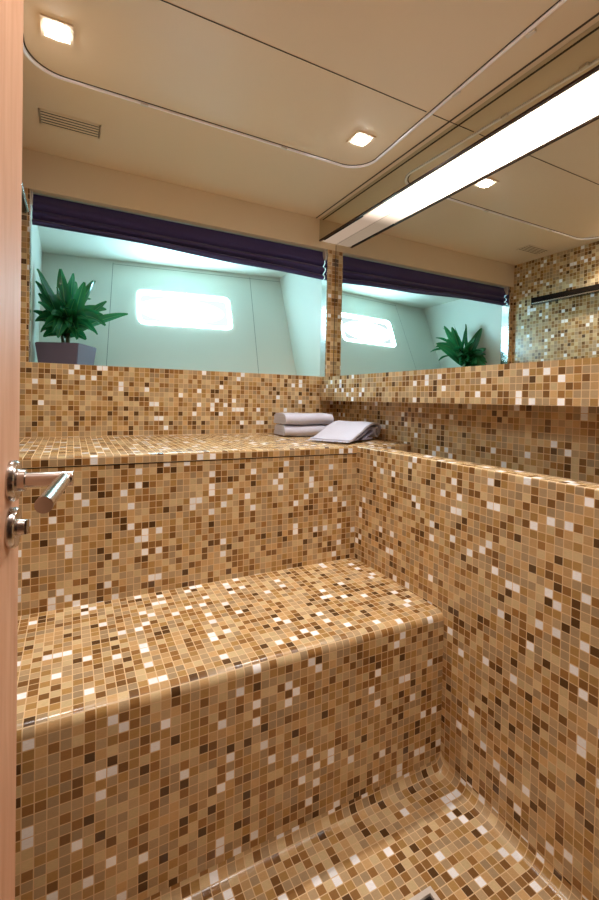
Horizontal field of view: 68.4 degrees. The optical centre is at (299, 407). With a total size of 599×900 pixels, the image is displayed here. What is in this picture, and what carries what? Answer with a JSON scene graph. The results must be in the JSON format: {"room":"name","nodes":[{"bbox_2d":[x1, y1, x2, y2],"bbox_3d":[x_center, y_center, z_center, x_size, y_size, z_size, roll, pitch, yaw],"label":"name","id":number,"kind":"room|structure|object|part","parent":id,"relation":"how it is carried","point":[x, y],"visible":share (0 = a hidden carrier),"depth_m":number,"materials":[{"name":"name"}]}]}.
{"room":"spa","nodes":[
{"label":"spa","id":0,"kind":"room"},
{"bbox_2d":[30,225,41,362],"bbox_3d":[-1.275,-0.527,2.121,0.020,0.716,0.789,1,1,-27],"label":"wall","id":1,"kind":"structure","parent":0,"point":[36,250],"depth_m":2.00,"materials":[{"name":"paint"}]},
{"bbox_2d":[39,253,295,374],"bbox_3d":[-0.725,-0.523,2.554,1.460,0.716,0.301,1,1,-18],"label":"wall","id":2,"kind":"structure","parent":0,"point":[131,342],"depth_m":2.56,"materials":[{"name":"paint"}]},
{"bbox_2d":[33,192,322,277],"bbox_3d":[-0.647,-0.853,2.411,1.355,0.014,0.803,1,1,-27],"label":"ceiling","id":3,"kind":"structure","parent":2,"relation":"attached to","point":[53,241],"depth_m":2.42,"materials":[{"name":"white paint"}]},
{"bbox_2d":[137,290,231,328],"bbox_3d":[-0.671,-0.574,2.597,0.539,0.208,0.102,1,1,-18],"label":"window","id":4,"kind":"structure","parent":2,"relation":"in","point":[154,307],"depth_m":2.61,"materials":[{"name":"white glass"}]},
{"bbox_2d":[106,264,277,372],"bbox_3d":[-0.573,-0.508,2.598,1.015,0.649,0.273,1,1,-18],"label":"trim","id":5,"kind":"structure","parent":2,"relation":"attached to","point":[118,264],"depth_m":2.64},
{"label":"trim","id":6,"kind":"structure","parent":2,"relation":"on","visible":0},
{"bbox_2d":[33,269,127,364],"bbox_3d":[-1.074,-0.411,2.067,0.389,0.455,0.374,2,1,30],"label":"potted plant","id":7,"kind":"object","parent":6,"relation":"on","point":[66,315],"visible":0.99,"depth_m":1.97,"materials":[{"name":"green plant"}]},
{"bbox_3d":[-1.067,-0.325,2.020,0.053,0.128,0.034,2,1,36],"label":"stem","id":8,"kind":"part","parent":7,"relation":"part of","materials":[{"name":"green plant"}]},
{"bbox_3d":[-1.060,-0.234,2.008,0.187,0.102,0.187,1,1,-1],"label":"pot","id":9,"kind":"part","parent":7,"relation":"part of","materials":[{"name":"grey ceramic"}]},
{"bbox_2d":[19,187,336,437],"bbox_3d":[-0.450,0.154,2.088,1.496,2.002,0.060,1,1,-27],"label":"wall","id":10,"kind":"structure","parent":0,"point":[57,400],"depth_m":1.95,"materials":[{"name":"brown tile"}]},
{"bbox_2d":[28,189,327,376],"bbox_3d":[-0.469,-0.509,2.061,1.356,0.676,0.054,1,1,-27],"label":"trim","id":11,"kind":"structure","parent":10,"relation":"attached to","point":[324,281],"depth_m":2.35,"materials":[{"name":"silver metal"}]},
{"bbox_2d":[31,191,325,279],"bbox_3d":[-0.468,-0.770,2.064,1.347,0.153,0.060,1,1,-27],"label":"blind","id":12,"kind":"object","parent":10,"relation":"attached to","point":[49,212],"visible":1,"depth_m":2.01,"materials":[{"name":"purple fabric"}]},
{"bbox_2d":[22,148,335,250],"bbox_3d":[-0.421,-0.921,2.056,1.496,0.149,0.030,1,1,-27],"label":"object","id":13,"kind":"structure","parent":10,"relation":"attached to","point":[43,173],"depth_m":1.94,"materials":[{"name":"beige paint"}]},
{"bbox_2d":[18,433,410,615],"bbox_3d":[-0.325,0.628,1.796,1.460,0.989,0.596,1,1,-27],"label":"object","id":14,"kind":"object","parent":10,"relation":"attached to","point":[139,515],"visible":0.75,"depth_m":1.44,"materials":[{"name":"brown tile"}]},
{"bbox_2d":[274,424,327,435],"bbox_3d":[0.016,0.108,2.130,0.245,0.051,0.166,1,1,-21],"label":"folded towel","id":15,"kind":"object","parent":14,"relation":"on","point":[280,429],"visible":0.87,"depth_m":2.06,"materials":[{"name":"white fabric"}]},
{"bbox_2d":[273,413,333,424],"bbox_3d":[0.018,0.054,2.128,0.250,0.053,0.166,1,1,-23],"label":"folded towel","id":16,"kind":"object","parent":15,"relation":"on","point":[282,418],"visible":0.99,"depth_m":2.06,"materials":[{"name":"white fabric"}]},
{"bbox_2d":[308,420,380,442],"bbox_3d":[0.206,0.102,1.948,0.191,0.076,0.349,2,1,33],"label":"folded towel","id":17,"kind":"object","parent":14,"relation":"on","point":[338,431],"visible":1,"depth_m":1.91,"materials":[{"name":"white fabric"}]},
{"bbox_2d":[279,251,323,375],"bbox_3d":[-0.004,-0.510,2.656,0.020,0.716,0.572,1,1,-27],"label":"wall","id":18,"kind":"structure","parent":0,"point":[301,295],"depth_m":2.58,"materials":[{"name":"paint"}]},
{"bbox_2d":[22,0,598,218],"bbox_3d":[-0.139,-1.004,1.449,1.556,0.050,3.150,1,1,-27],"label":"ceiling","id":19,"kind":"structure","parent":0,"point":[416,53],"depth_m":1.31,"materials":[{"name":"beige paint"}]},
{"bbox_2d":[39,13,73,46],"bbox_3d":[-0.632,-0.977,1.149,0.076,0.014,0.076,1,1,-27],"label":"recessed light","id":20,"kind":"object","parent":19,"relation":"in","point":[55,28],"visible":1,"depth_m":1.14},
{"bbox_2d":[38,108,100,138],"bbox_3d":[-0.804,-0.994,1.547,0.192,0.002,0.092,1,1,-27],"label":"ceiling vent","id":21,"kind":"object","parent":19,"relation":"in","point":[48,118],"visible":1,"depth_m":1.54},
{"bbox_2d":[23,0,566,167],"bbox_3d":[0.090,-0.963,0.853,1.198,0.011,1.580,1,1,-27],"label":"trim","id":22,"kind":"structure","parent":19,"relation":"attached to","point":[561,2],"depth_m":1.39,"materials":[{"name":"metal"}]},
{"bbox_2d":[347,130,375,147],"bbox_3d":[0.224,-0.968,1.599,0.076,0.014,0.076,1,1,-27],"label":"recessed light","id":23,"kind":"object","parent":19,"relation":"in","point":[362,140],"visible":1,"depth_m":1.59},
{"bbox_2d":[161,0,598,217],"bbox_3d":[0.032,-0.969,1.075,1.266,0.002,2.127,1,1,-27],"label":"trim","id":24,"kind":"structure","parent":19,"relation":"attached to","point":[597,14],"depth_m":1.28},
{"bbox_2d":[319,21,598,243],"bbox_3d":[0.650,-0.903,1.385,0.119,0.117,2.147,1,1,-27],"label":"light pelmet","id":25,"kind":"object","parent":19,"relation":"attached to","point":[567,79],"visible":0.97,"depth_m":1.41,"materials":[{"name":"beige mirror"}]},
{"bbox_2d":[144,749,584,899],"bbox_3d":[0.165,1.064,0.543,1.186,0.060,1.159,1,1,-27],"label":"floor","id":26,"kind":"structure","parent":0,"point":[420,829],"depth_m":1.06,"materials":[{"name":"brown tile"}]},
{"bbox_2d":[15,557,443,899],"bbox_3d":[-0.206,0.863,1.265,1.184,0.542,0.475,1,1,-27],"label":"tiled bench","id":27,"kind":"object","parent":26,"relation":"on","point":[164,737],"visible":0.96,"depth_m":1.06,"materials":[{"name":"brown tile"}]},
{"bbox_2d":[409,886,439,899],"bbox_3d":[0.270,1.111,0.916,0.126,0.048,0.126,1,1,-27],"label":"floor drain","id":28,"kind":"object","parent":26,"relation":"in","point":[428,893],"visible":1,"depth_m":0.98,"materials":[{"name":"white metal"}]},
{"bbox_2d":[336,401,598,483],"bbox_3d":[0.734,0.115,1.412,0.055,2.151,2.227,1,1,-27],"label":"wall","id":29,"kind":"structure","parent":0,"point":[556,441],"depth_m":1.48,"materials":[{"name":"brown tile"}]},
{"bbox_2d":[320,357,598,406],"bbox_3d":[0.648,-0.071,1.407,0.106,0.124,2.147,1,1,-27],"label":"tiled ledge","id":30,"kind":"object","parent":29,"relation":"attached to","point":[567,382],"visible":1,"depth_m":1.41,"materials":[{"name":"brown tile"}]},
{"bbox_2d":[333,95,598,375],"bbox_3d":[0.689,-0.489,1.419,0.024,0.711,2.141,1,1,-27],"label":"wall mirror","id":31,"kind":"object","parent":29,"relation":"attached to","point":[497,263],"visible":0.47,"depth_m":1.49,"materials":[{"name":"clear glass"}]},
{"bbox_2d":[354,446,598,899],"bbox_3d":[0.605,0.657,1.072,0.074,0.970,1.554,1,1,-27],"label":"wall partition","id":32,"kind":"structure","parent":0,"point":[508,558],"depth_m":1.12,"materials":[{"name":"brown tile"}]},
{"bbox_3d":[-0.628,0.099,0.741,0.060,2.151,2.287,1,1,-27],"label":"wall","id":33,"kind":"structure","parent":0,"visible":0},
{"bbox_2d":[22,184,28,212],"bbox_3d":[-0.745,-0.705,1.098,0.044,0.045,1.070,1,1,-27],"label":"wall shelf","id":34,"kind":"object","parent":33,"relation":"attached to","point":[24,202],"visible":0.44,"depth_m":1.50,"materials":[{"name":"clear glass"}]},
{"bbox_2d":[0,0,73,899],"bbox_3d":[-0.255,0.071,0.305,0.114,2.013,0.704,1,1,-21],"label":"door","id":35,"kind":"structure","parent":33,"relation":"in","point":[14,480],"depth_m":0.57,"materials":[{"name":"brown wood"}]},
{"bbox_3d":[-0.370,0.096,0.580,0.018,0.053,0.053,1,1,-21],"label":"handle","id":36,"kind":"part","parent":35,"relation":"part of","materials":[{"name":"silver metal"}]},
{"bbox_3d":[-0.305,0.098,0.527,0.064,0.020,0.172,1,1,-27],"label":"lever","id":37,"kind":"part","parent":35,"relation":"part of","materials":[{"name":"silver metal"}]}
]}

